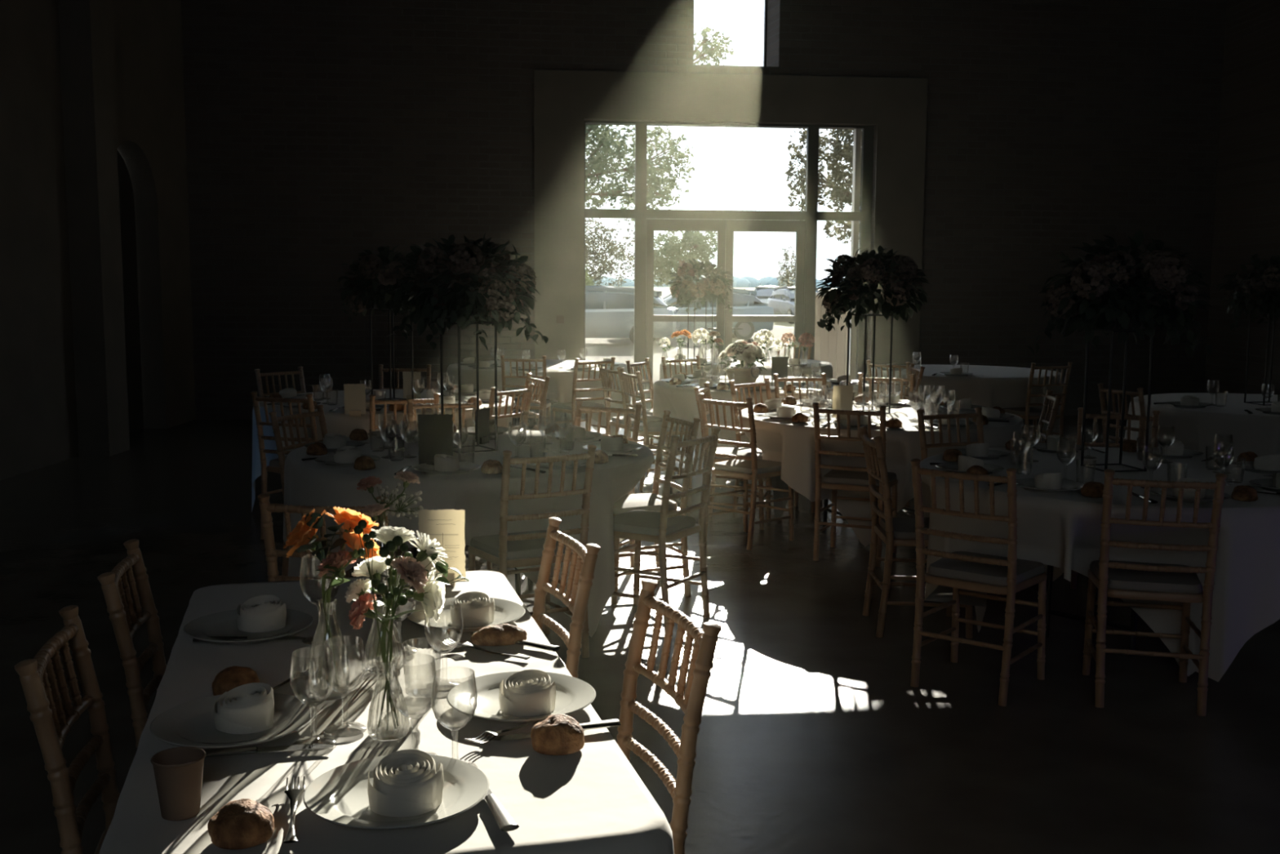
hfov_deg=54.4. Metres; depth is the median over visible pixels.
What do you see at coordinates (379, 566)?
ranunculus
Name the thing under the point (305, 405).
bread roll
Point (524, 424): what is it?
wine glass
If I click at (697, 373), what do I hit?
napkin
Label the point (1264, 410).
dinner plate
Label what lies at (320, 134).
wall
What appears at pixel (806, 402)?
dinner plate
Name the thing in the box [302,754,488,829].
dinner plate
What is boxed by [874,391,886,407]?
water tumbler
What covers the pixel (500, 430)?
dinner plate
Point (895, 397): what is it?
napkin
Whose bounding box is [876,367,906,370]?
dinner plate
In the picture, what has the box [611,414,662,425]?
cushion
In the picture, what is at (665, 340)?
bouquet
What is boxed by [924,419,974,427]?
dinner plate
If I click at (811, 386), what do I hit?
dinner plate
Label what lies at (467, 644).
fork
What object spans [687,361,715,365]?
dinner plate
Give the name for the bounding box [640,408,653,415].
cushion
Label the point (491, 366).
dinner plate
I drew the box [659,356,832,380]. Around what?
tablecloth
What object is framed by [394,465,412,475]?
knife
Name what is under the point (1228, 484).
wine glass
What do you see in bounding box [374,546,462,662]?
flower
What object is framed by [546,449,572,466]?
napkin
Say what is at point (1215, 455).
knife
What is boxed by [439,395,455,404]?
napkin
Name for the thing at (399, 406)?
bread roll
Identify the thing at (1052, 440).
napkin
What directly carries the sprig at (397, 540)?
in the flower vase at (392, 734)
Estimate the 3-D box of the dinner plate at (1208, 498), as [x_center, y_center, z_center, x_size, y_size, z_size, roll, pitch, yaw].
[2.198,0.275,4.985,0.301,0.024,0.301,0,7,0]
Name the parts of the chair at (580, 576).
post, ladder rail, spindle rail, rail, post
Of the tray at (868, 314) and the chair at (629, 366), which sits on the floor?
the chair at (629, 366)
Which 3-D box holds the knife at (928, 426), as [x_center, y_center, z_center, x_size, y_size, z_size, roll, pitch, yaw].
[1.685,-0.007,7.386,0.034,0.010,0.258,-3,7,-26]
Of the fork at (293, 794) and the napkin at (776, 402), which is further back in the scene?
the napkin at (776, 402)
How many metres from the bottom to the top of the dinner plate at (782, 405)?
0.024 m
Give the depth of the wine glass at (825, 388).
7.93 m
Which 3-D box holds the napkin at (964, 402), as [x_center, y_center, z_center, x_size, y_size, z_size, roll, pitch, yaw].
[2.175,-0.158,8.395,0.116,0.067,0.110,5,8,35]
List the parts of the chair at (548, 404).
post, ladder rail, rail, ladder rail, spindle rail, seat, post, leg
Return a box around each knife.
[192,635,305,641]
[204,743,333,756]
[301,457,317,461]
[328,407,341,411]
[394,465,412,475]
[467,631,559,651]
[482,788,519,831]
[487,718,620,740]
[510,465,546,473]
[516,428,523,435]
[608,453,637,456]
[910,423,938,428]
[929,462,940,465]
[968,419,1008,422]
[988,482,1005,486]
[1084,444,1105,453]
[1132,492,1157,503]
[1153,402,1168,404]
[1200,453,1221,461]
[1257,491,1279,495]
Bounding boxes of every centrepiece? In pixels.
[337,244,446,399]
[386,231,548,453]
[667,257,733,361]
[814,245,929,413]
[1027,230,1213,471]
[1214,253,1279,405]
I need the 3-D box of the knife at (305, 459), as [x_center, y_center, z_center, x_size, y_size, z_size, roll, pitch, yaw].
[-1.489,0.145,5.933,0.258,0.010,0.034,-6,9,-42]
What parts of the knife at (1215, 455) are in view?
blade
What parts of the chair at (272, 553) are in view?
post, ladder rail, rail, spindle rail, post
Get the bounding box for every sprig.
[297,512,346,689]
[354,520,395,726]
[372,575,413,638]
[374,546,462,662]
[378,535,412,730]
[402,573,469,591]
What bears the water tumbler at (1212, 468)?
on the tablecloth at (1062, 531)
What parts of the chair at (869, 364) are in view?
post, rail, ladder rail, spindle rail, post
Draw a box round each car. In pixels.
[585,285,621,288]
[585,287,679,343]
[662,288,773,340]
[754,285,786,303]
[766,286,818,323]
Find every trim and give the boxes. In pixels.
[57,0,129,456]
[533,70,927,417]
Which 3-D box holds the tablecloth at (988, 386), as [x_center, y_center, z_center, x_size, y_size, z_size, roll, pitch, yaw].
[3.148,-0.173,12.175,1.851,0.757,1.827,-1,7,-15]
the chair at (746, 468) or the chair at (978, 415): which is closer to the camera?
the chair at (978, 415)
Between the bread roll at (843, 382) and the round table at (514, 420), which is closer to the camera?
the bread roll at (843, 382)
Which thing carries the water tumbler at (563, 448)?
on the tablecloth at (307, 482)
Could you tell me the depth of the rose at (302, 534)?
2.52 m
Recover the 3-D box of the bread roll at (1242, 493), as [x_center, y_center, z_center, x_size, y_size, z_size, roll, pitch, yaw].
[2.408,0.262,4.953,0.097,0.062,0.099,4,8,29]
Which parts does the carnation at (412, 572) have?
stem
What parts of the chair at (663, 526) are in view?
leg, seat, post, ladder rail, ladder rail, spindle rail, rail, post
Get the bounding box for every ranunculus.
[351,555,396,660]
[358,502,389,577]
[368,567,445,663]
[369,525,418,728]
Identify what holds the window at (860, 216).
in the wall at (320, 134)
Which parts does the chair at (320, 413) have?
post, rail, spindle rail, post, leg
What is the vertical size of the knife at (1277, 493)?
0.010 m
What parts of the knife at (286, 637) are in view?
blade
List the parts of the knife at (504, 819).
blade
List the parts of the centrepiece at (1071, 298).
leg, leg, leg, leg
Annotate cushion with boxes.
[269,455,287,466]
[470,529,573,559]
[514,398,550,405]
[552,401,604,409]
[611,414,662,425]
[613,493,677,514]
[613,509,695,535]
[633,421,688,431]
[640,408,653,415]
[713,458,781,474]
[714,447,762,459]
[822,469,896,486]
[880,517,929,539]
[928,551,1044,586]
[1002,407,1057,415]
[1089,560,1202,593]
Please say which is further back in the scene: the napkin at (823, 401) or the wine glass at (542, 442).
the napkin at (823, 401)
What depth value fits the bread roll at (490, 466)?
5.49 m
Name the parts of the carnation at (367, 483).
stem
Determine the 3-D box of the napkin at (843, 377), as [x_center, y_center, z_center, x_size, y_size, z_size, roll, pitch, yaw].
[1.717,-0.406,10.474,0.116,0.067,0.110,5,8,32]
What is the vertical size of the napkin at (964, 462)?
0.067 m
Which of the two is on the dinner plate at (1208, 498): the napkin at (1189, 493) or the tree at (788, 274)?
the napkin at (1189, 493)
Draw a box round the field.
[621,286,845,328]
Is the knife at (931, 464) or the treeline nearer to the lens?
the knife at (931, 464)
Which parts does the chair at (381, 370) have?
post, rail, spindle rail, post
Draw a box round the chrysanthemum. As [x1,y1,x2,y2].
[386,530,448,706]
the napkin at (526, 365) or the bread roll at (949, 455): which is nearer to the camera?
the bread roll at (949, 455)
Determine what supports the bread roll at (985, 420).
on the tablecloth at (790, 443)
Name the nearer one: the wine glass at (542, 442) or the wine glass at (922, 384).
the wine glass at (542, 442)
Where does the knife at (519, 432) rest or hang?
on the tablecloth at (307, 482)
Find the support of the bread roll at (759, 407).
on the tablecloth at (790, 443)
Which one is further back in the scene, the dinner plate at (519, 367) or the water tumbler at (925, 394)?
the dinner plate at (519, 367)
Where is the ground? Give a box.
[585,328,820,404]
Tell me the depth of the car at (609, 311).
32.60 m
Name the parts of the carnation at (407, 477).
stem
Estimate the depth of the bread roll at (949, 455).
5.95 m
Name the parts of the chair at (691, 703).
post, ladder rail, ladder rail, spindle rail, rail, post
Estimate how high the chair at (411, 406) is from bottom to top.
0.931 m
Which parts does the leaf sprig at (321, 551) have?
stem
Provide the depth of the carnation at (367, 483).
3.43 m
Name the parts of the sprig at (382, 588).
stem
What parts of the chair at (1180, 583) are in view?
leg, post, seat, ladder rail, ladder rail, spindle rail, rail, leg, post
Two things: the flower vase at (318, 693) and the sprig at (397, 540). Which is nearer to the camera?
the sprig at (397, 540)
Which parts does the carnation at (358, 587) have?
stem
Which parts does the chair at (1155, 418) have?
leg, post, spindle rail, rail, post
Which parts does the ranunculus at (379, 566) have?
stem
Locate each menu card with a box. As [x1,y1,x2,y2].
[343,383,365,416]
[402,371,421,399]
[417,413,453,465]
[417,509,465,586]
[475,408,489,444]
[771,356,787,382]
[831,385,853,419]
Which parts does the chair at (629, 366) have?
post, rail, spindle rail, ladder rail, ladder rail, post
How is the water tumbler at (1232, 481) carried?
on the tablecloth at (1062, 531)
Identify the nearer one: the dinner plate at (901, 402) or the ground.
the dinner plate at (901, 402)
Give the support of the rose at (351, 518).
in the flower vase at (318, 693)
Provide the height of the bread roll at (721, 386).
0.062 m
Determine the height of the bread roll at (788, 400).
0.062 m
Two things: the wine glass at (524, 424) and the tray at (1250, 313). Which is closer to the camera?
the wine glass at (524, 424)
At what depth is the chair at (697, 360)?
11.44 m
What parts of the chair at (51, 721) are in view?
post, rail, spindle rail, ladder rail, post, ladder rail, seat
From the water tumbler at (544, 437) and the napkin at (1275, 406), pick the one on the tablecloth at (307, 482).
the water tumbler at (544, 437)
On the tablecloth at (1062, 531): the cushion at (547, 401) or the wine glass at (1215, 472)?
the wine glass at (1215, 472)
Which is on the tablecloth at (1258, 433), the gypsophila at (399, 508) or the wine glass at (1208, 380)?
the wine glass at (1208, 380)
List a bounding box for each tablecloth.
[98,570,674,853]
[251,389,515,511]
[283,430,653,636]
[444,360,631,435]
[653,375,869,488]
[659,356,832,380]
[737,400,1023,546]
[866,364,1062,435]
[919,446,1279,681]
[1124,392,1279,457]
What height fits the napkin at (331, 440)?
0.067 m
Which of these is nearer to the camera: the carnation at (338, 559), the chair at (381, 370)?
the carnation at (338, 559)
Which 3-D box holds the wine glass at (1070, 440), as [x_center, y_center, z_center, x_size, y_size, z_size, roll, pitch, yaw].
[1.846,0.149,5.390,0.080,0.176,0.080,0,7,0]
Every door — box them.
[117,151,143,432]
[645,218,725,408]
[724,219,805,358]
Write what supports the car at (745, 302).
on the ground
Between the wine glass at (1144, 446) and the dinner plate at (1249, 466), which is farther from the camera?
the dinner plate at (1249, 466)
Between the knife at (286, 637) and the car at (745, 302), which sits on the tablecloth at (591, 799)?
the knife at (286, 637)
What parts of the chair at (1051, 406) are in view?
post, ladder rail, spindle rail, rail, post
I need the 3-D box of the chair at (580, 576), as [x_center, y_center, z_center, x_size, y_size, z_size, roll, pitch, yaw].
[-0.396,0.755,3.446,0.483,0.931,0.425,-2,7,-19]
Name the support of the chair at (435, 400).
on the floor
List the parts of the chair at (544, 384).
post, ladder rail, ladder rail, spindle rail, rail, post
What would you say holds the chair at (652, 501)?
on the floor
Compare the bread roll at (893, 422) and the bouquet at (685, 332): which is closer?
the bread roll at (893, 422)
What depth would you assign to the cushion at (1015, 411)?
11.05 m
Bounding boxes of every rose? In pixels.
[283,507,338,688]
[315,529,379,691]
[323,506,378,686]
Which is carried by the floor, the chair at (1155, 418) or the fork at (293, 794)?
the chair at (1155, 418)
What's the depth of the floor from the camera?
4.94 m
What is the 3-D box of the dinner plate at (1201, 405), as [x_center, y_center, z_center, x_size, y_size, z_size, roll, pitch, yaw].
[3.843,-0.153,8.700,0.301,0.024,0.301,0,7,0]
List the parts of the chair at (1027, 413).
post, leg, seat, ladder rail, ladder rail, spindle rail, rail, post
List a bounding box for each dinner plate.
[149,692,315,748]
[182,608,313,644]
[266,394,306,398]
[275,401,320,408]
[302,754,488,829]
[304,440,364,451]
[314,453,380,466]
[341,404,388,411]
[367,430,418,439]
[404,597,525,631]
[412,462,479,475]
[426,401,467,408]
[445,389,480,395]
[446,671,595,722]
[454,361,475,365]
[457,426,511,435]
[464,395,506,401]
[467,364,499,368]
[511,366,542,370]
[528,459,586,469]
[547,431,602,440]
[565,365,594,369]
[582,443,641,453]
[597,362,623,366]
[660,378,695,383]
[685,374,716,378]
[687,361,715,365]
[687,383,717,388]
[731,363,760,367]
[744,386,781,391]
[752,404,795,411]
[762,412,809,420]
[787,362,808,366]
[795,399,832,405]
[808,384,833,390]
[826,379,857,384]
[834,418,879,427]
[869,399,912,405]
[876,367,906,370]
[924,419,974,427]
[935,462,1004,474]
[939,372,973,376]
[940,404,986,411]
[957,448,1009,460]
[968,413,1014,420]
[1016,478,1084,493]
[1027,442,1088,453]
[1137,447,1203,458]
[1149,487,1230,502]
[1166,401,1213,408]
[1231,461,1279,474]
[1248,478,1279,492]
[1255,407,1279,414]
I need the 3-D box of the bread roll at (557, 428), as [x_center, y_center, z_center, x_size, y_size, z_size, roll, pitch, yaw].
[-0.484,0.012,6.921,0.097,0.062,0.099,2,7,13]
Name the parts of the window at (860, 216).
post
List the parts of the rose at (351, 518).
stem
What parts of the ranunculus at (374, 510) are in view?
stem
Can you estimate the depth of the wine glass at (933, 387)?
8.23 m
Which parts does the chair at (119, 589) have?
rail, post, spindle rail, post, ladder rail, ladder rail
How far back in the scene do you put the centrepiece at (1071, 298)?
5.53 m
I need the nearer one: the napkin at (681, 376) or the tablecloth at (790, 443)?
the tablecloth at (790, 443)
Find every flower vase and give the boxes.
[308,597,349,700]
[364,596,403,673]
[367,654,409,740]
[368,518,398,595]
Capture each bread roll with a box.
[207,798,274,849]
[212,665,259,695]
[302,400,317,409]
[306,442,327,455]
[349,428,368,440]
[353,455,375,470]
[388,404,404,411]
[445,383,457,391]
[453,422,457,432]
[466,396,481,405]
[471,623,527,645]
[480,459,502,474]
[530,713,584,755]
[544,423,561,434]
[594,449,608,463]
[610,434,627,443]
[669,377,681,385]
[716,382,728,390]
[753,403,768,413]
[782,383,795,391]
[782,395,796,404]
[791,412,808,422]
[838,380,849,385]
[854,394,868,403]
[885,417,902,427]
[938,397,952,406]
[942,448,962,462]
[965,465,988,475]
[972,414,988,425]
[1005,438,1025,450]
[1080,480,1103,497]
[1119,439,1139,452]
[1231,484,1257,501]
[1236,451,1257,462]
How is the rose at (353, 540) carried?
in the flower vase at (318, 693)
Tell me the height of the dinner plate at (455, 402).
0.024 m
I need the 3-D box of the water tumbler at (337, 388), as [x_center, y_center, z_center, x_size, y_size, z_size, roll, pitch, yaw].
[-2.096,-0.204,8.468,0.081,0.106,0.081,0,7,0]
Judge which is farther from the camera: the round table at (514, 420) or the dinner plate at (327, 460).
the round table at (514, 420)
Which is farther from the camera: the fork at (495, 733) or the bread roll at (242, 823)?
the fork at (495, 733)
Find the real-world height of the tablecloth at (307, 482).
0.757 m
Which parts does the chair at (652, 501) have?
leg, seat, post, ladder rail, ladder rail, spindle rail, rail, post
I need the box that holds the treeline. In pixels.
[589,275,844,288]
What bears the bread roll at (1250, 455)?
on the tablecloth at (1062, 531)
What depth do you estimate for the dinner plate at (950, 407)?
8.34 m
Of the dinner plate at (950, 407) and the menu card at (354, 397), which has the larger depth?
the dinner plate at (950, 407)
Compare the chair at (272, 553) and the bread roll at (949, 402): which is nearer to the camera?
the chair at (272, 553)
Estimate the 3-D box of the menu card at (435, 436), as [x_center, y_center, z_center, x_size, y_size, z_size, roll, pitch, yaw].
[-0.928,0.064,5.651,0.158,0.249,0.032,0,7,-5]
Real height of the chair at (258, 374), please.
0.931 m
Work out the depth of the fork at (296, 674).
2.65 m
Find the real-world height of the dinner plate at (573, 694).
0.024 m
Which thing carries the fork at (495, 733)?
on the tablecloth at (591, 799)
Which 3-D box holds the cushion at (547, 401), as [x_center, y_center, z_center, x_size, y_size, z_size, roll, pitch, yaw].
[-1.060,-0.239,11.730,0.396,0.044,0.370,1,7,3]
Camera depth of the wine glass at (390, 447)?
6.31 m
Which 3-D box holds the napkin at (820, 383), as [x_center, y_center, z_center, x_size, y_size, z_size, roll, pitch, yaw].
[1.477,-0.345,9.938,0.110,0.067,0.116,-5,8,-36]
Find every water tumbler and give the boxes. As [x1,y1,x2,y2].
[312,385,324,400]
[325,388,337,404]
[368,428,385,451]
[387,436,404,461]
[401,637,441,697]
[404,424,418,443]
[457,440,475,463]
[464,418,475,439]
[528,420,544,441]
[528,436,546,457]
[559,427,574,450]
[711,367,720,380]
[800,395,812,412]
[815,400,828,417]
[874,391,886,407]
[924,394,937,410]
[1010,440,1027,463]
[1014,448,1033,474]
[1059,435,1076,457]
[1075,458,1096,484]
[1137,437,1155,460]
[1167,462,1188,480]
[1205,445,1224,470]
[1215,391,1227,406]
[1225,456,1245,483]
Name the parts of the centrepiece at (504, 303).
leg, leg, leg, leg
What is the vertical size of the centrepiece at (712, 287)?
1.089 m
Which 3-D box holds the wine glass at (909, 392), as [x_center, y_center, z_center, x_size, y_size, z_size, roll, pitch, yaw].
[1.713,-0.131,7.754,0.080,0.176,0.080,0,7,0]
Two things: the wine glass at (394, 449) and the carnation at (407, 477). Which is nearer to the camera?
the carnation at (407, 477)
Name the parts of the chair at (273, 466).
post, seat, ladder rail, rail, spindle rail, ladder rail, post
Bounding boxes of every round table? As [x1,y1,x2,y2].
[413,546,533,599]
[512,409,567,431]
[822,498,915,527]
[1044,471,1137,656]
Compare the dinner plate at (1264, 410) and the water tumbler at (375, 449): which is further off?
the dinner plate at (1264, 410)
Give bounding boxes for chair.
[13,604,119,853]
[97,538,166,747]
[250,391,317,539]
[254,366,306,477]
[257,493,390,582]
[269,404,350,577]
[368,392,439,431]
[378,364,431,389]
[406,397,492,568]
[467,444,596,657]
[488,382,533,430]
[500,355,551,431]
[519,373,550,431]
[532,516,600,677]
[551,356,615,435]
[574,400,642,566]
[597,364,668,471]
[611,409,701,604]
[612,426,720,634]
[616,578,721,853]
[618,367,692,490]
[625,357,693,466]
[661,355,701,457]
[693,382,771,529]
[697,393,794,550]
[728,377,815,512]
[773,373,826,506]
[776,341,811,359]
[812,402,897,566]
[857,373,915,505]
[858,426,973,638]
[866,360,910,398]
[903,363,924,402]
[910,458,1047,706]
[916,407,984,548]
[1002,361,1072,446]
[1035,389,1062,443]
[1070,407,1159,588]
[1081,468,1226,715]
[1097,382,1151,448]
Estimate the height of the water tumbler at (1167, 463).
0.106 m
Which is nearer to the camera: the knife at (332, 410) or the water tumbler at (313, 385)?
the knife at (332, 410)
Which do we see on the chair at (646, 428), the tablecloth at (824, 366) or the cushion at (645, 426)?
the cushion at (645, 426)
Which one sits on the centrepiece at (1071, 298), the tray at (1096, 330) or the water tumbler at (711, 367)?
the tray at (1096, 330)
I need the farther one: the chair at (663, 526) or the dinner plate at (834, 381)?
the dinner plate at (834, 381)
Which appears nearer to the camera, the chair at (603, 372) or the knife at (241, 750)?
the knife at (241, 750)
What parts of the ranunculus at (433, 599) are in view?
stem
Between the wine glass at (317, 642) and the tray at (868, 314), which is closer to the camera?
the wine glass at (317, 642)
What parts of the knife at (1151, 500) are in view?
blade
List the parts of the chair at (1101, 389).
post, rail, spindle rail, ladder rail, ladder rail, post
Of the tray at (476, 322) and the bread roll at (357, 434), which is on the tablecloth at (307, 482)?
the bread roll at (357, 434)
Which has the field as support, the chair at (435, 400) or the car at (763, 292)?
the car at (763, 292)
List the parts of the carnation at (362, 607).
stem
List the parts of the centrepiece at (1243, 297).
leg, leg, leg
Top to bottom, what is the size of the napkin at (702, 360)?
0.067 m
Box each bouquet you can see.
[657,337,673,362]
[671,329,691,364]
[692,328,710,358]
[706,331,724,364]
[753,328,783,365]
[781,332,799,360]
[794,332,814,366]
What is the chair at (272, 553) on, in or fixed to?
on the floor
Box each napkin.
[213,682,274,733]
[236,595,286,632]
[279,387,297,397]
[290,395,306,404]
[323,432,346,448]
[333,445,360,462]
[365,399,369,408]
[367,749,444,817]
[385,423,405,436]
[434,453,459,471]
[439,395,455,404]
[450,591,494,626]
[460,383,473,392]
[462,356,475,363]
[474,419,494,432]
[478,360,489,367]
[479,389,491,399]
[498,669,555,716]
[520,362,533,368]
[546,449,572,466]
[564,424,586,437]
[577,364,587,368]
[600,437,623,450]
[603,357,611,364]
[671,373,685,381]
[674,354,685,359]
[693,368,706,377]
[698,377,712,386]
[699,357,707,363]
[755,381,765,389]
[764,397,782,408]
[776,407,795,417]
[788,358,799,364]
[809,393,826,403]
[817,380,831,387]
[837,374,851,382]
[849,414,867,424]
[882,393,899,403]
[885,362,897,368]
[941,413,959,424]
[950,367,962,373]
[953,398,971,408]
[957,454,984,471]
[965,442,988,456]
[981,406,999,417]
[1034,471,1062,488]
[1046,435,1069,450]
[1156,440,1183,455]
[1172,477,1205,498]
[1180,395,1199,405]
[1253,454,1279,470]
[1271,401,1279,412]
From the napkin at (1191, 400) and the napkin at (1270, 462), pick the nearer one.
the napkin at (1270, 462)
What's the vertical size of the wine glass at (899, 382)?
0.176 m
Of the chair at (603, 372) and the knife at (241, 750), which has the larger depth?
the chair at (603, 372)
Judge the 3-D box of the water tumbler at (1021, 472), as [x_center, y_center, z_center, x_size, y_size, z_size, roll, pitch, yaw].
[1.731,0.157,5.609,0.081,0.106,0.081,0,7,0]
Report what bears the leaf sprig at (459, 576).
in the flower vase at (371, 663)
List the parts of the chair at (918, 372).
post, rail, post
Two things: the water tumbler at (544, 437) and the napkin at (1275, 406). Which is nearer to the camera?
the water tumbler at (544, 437)
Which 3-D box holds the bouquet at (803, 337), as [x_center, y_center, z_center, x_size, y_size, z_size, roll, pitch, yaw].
[1.676,-0.785,12.595,0.181,0.340,0.173,5,8,37]
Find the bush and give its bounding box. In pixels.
[585,264,595,285]
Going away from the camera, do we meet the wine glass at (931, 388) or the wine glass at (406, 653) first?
the wine glass at (406, 653)
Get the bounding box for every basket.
[717,339,768,384]
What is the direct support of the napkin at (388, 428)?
on the dinner plate at (409, 433)
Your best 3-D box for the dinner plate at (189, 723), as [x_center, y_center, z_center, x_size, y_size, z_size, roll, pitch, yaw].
[-0.773,0.565,2.373,0.301,0.024,0.301,0,7,0]
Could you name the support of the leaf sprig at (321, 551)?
in the flower vase at (318, 693)
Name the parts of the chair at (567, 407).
leg, post, seat, leg, ladder rail, ladder rail, spindle rail, rail, post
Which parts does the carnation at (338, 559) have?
stem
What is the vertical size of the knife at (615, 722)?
0.010 m
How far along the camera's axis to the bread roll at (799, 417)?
7.56 m
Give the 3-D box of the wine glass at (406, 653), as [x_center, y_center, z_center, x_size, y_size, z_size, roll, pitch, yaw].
[-0.553,0.432,2.861,0.080,0.176,0.080,1,7,6]
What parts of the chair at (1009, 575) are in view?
post, leg, rail, spindle rail, ladder rail, ladder rail, seat, post, leg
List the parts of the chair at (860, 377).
post, rail, post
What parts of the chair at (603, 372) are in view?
post, rail, spindle rail, ladder rail, seat, post, leg, leg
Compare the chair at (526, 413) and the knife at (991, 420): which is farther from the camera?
the chair at (526, 413)
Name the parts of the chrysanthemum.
stem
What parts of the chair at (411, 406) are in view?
post, rail, post, leg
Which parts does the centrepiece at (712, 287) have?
leg, leg, leg, leg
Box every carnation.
[317,549,356,684]
[344,577,388,657]
[347,592,398,727]
[356,475,387,587]
[377,555,429,725]
[380,470,420,585]
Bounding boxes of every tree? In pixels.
[585,26,734,222]
[585,217,634,286]
[653,231,717,286]
[776,245,795,286]
[784,128,862,244]
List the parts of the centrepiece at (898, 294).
leg, leg, leg, leg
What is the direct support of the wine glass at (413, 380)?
on the tablecloth at (338, 422)
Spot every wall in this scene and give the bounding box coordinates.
[0,0,195,480]
[180,0,1226,419]
[1204,0,1279,395]
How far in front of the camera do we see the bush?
45.59 m
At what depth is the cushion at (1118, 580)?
4.77 m
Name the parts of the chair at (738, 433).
post, rail, post, leg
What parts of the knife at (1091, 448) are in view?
blade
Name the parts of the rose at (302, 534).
stem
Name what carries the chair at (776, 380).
on the floor
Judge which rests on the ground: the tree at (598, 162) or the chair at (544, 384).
the tree at (598, 162)
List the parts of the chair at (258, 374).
post, rail, spindle rail, post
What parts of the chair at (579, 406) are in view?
post, rail, spindle rail, post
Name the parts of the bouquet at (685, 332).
stem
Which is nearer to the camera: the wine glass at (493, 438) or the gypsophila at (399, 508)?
the gypsophila at (399, 508)
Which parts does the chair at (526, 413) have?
post, spindle rail, rail, ladder rail, post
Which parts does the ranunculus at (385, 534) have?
stem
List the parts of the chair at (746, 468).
post, rail, spindle rail, ladder rail, ladder rail, leg, seat, post, leg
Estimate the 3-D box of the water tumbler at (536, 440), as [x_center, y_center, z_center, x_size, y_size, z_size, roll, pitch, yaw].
[-0.550,0.024,6.622,0.081,0.106,0.081,0,7,0]
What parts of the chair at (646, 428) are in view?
post, rail, ladder rail, spindle rail, ladder rail, post, seat, leg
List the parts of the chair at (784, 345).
rail, post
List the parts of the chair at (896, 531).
rail, post, spindle rail, ladder rail, ladder rail, post, seat, leg, leg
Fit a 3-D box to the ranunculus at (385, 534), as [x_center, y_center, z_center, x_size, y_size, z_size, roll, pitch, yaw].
[-0.470,0.373,2.371,0.092,0.382,0.099,1,7,8]
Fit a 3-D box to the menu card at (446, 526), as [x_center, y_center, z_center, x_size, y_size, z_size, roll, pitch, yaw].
[-0.556,0.339,3.491,0.131,0.219,0.032,0,7,-4]
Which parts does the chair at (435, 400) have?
post, spindle rail, rail, post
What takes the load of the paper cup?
on the tablecloth at (591, 799)
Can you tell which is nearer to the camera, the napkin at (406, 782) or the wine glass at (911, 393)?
the napkin at (406, 782)
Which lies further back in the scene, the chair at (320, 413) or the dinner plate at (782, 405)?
the dinner plate at (782, 405)
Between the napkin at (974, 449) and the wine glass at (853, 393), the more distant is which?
the wine glass at (853, 393)
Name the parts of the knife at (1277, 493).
blade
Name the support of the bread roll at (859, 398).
on the tablecloth at (790, 443)
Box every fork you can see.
[272,664,322,689]
[282,775,305,843]
[441,638,530,659]
[464,720,539,743]
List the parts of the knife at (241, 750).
blade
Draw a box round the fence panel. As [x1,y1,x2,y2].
[813,292,857,378]
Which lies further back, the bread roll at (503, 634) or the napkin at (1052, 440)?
the napkin at (1052, 440)
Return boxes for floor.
[0,415,1279,853]
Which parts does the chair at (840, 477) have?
post, leg, ladder rail, ladder rail, spindle rail, rail, seat, post, leg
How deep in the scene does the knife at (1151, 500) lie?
4.94 m
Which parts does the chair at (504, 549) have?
leg, post, seat, ladder rail, ladder rail, spindle rail, leg, rail, post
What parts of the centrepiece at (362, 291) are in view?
leg, leg, leg, leg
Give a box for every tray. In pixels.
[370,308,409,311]
[443,320,493,324]
[692,300,712,302]
[852,313,892,315]
[1092,328,1145,332]
[1249,313,1275,315]
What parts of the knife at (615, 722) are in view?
blade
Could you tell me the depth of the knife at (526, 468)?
5.58 m
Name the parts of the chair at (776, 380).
post, leg, rail, post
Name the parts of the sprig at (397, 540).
stem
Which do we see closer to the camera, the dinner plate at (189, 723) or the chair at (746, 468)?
the dinner plate at (189, 723)
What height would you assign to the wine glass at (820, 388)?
0.176 m
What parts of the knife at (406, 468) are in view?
blade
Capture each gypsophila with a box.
[375,482,405,580]
[382,490,423,585]
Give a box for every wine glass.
[289,646,336,751]
[299,554,341,644]
[319,374,330,399]
[320,377,333,404]
[322,635,366,737]
[377,413,394,448]
[380,420,397,458]
[381,575,417,657]
[390,653,438,755]
[391,413,407,450]
[400,420,417,457]
[412,379,424,404]
[424,600,463,692]
[431,670,477,767]
[453,423,467,462]
[483,405,497,439]
[507,422,524,457]
[509,423,526,445]
[520,410,536,444]
[537,416,554,452]
[538,409,554,444]
[553,417,569,453]
[805,384,817,411]
[809,388,822,416]
[824,388,832,417]
[852,392,865,408]
[890,382,900,408]
[908,391,921,420]
[910,392,923,422]
[918,384,930,412]
[930,388,943,406]
[932,386,945,412]
[1012,431,1031,471]
[1022,423,1040,462]
[1056,440,1075,480]
[1080,422,1097,458]
[1140,445,1162,488]
[1155,425,1175,463]
[1206,379,1219,405]
[1212,433,1233,474]
[1213,442,1234,485]
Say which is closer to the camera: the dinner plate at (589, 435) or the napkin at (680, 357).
the dinner plate at (589, 435)
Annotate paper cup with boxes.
[151,746,206,820]
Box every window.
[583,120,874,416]
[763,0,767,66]
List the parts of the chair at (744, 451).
post, rail, post, seat, leg, leg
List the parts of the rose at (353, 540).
stem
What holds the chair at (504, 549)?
on the floor
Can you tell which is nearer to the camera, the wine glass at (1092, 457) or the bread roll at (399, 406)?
the wine glass at (1092, 457)
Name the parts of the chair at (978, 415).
post, rail, spindle rail, post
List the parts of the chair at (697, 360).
post, rail, post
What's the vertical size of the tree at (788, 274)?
3.958 m

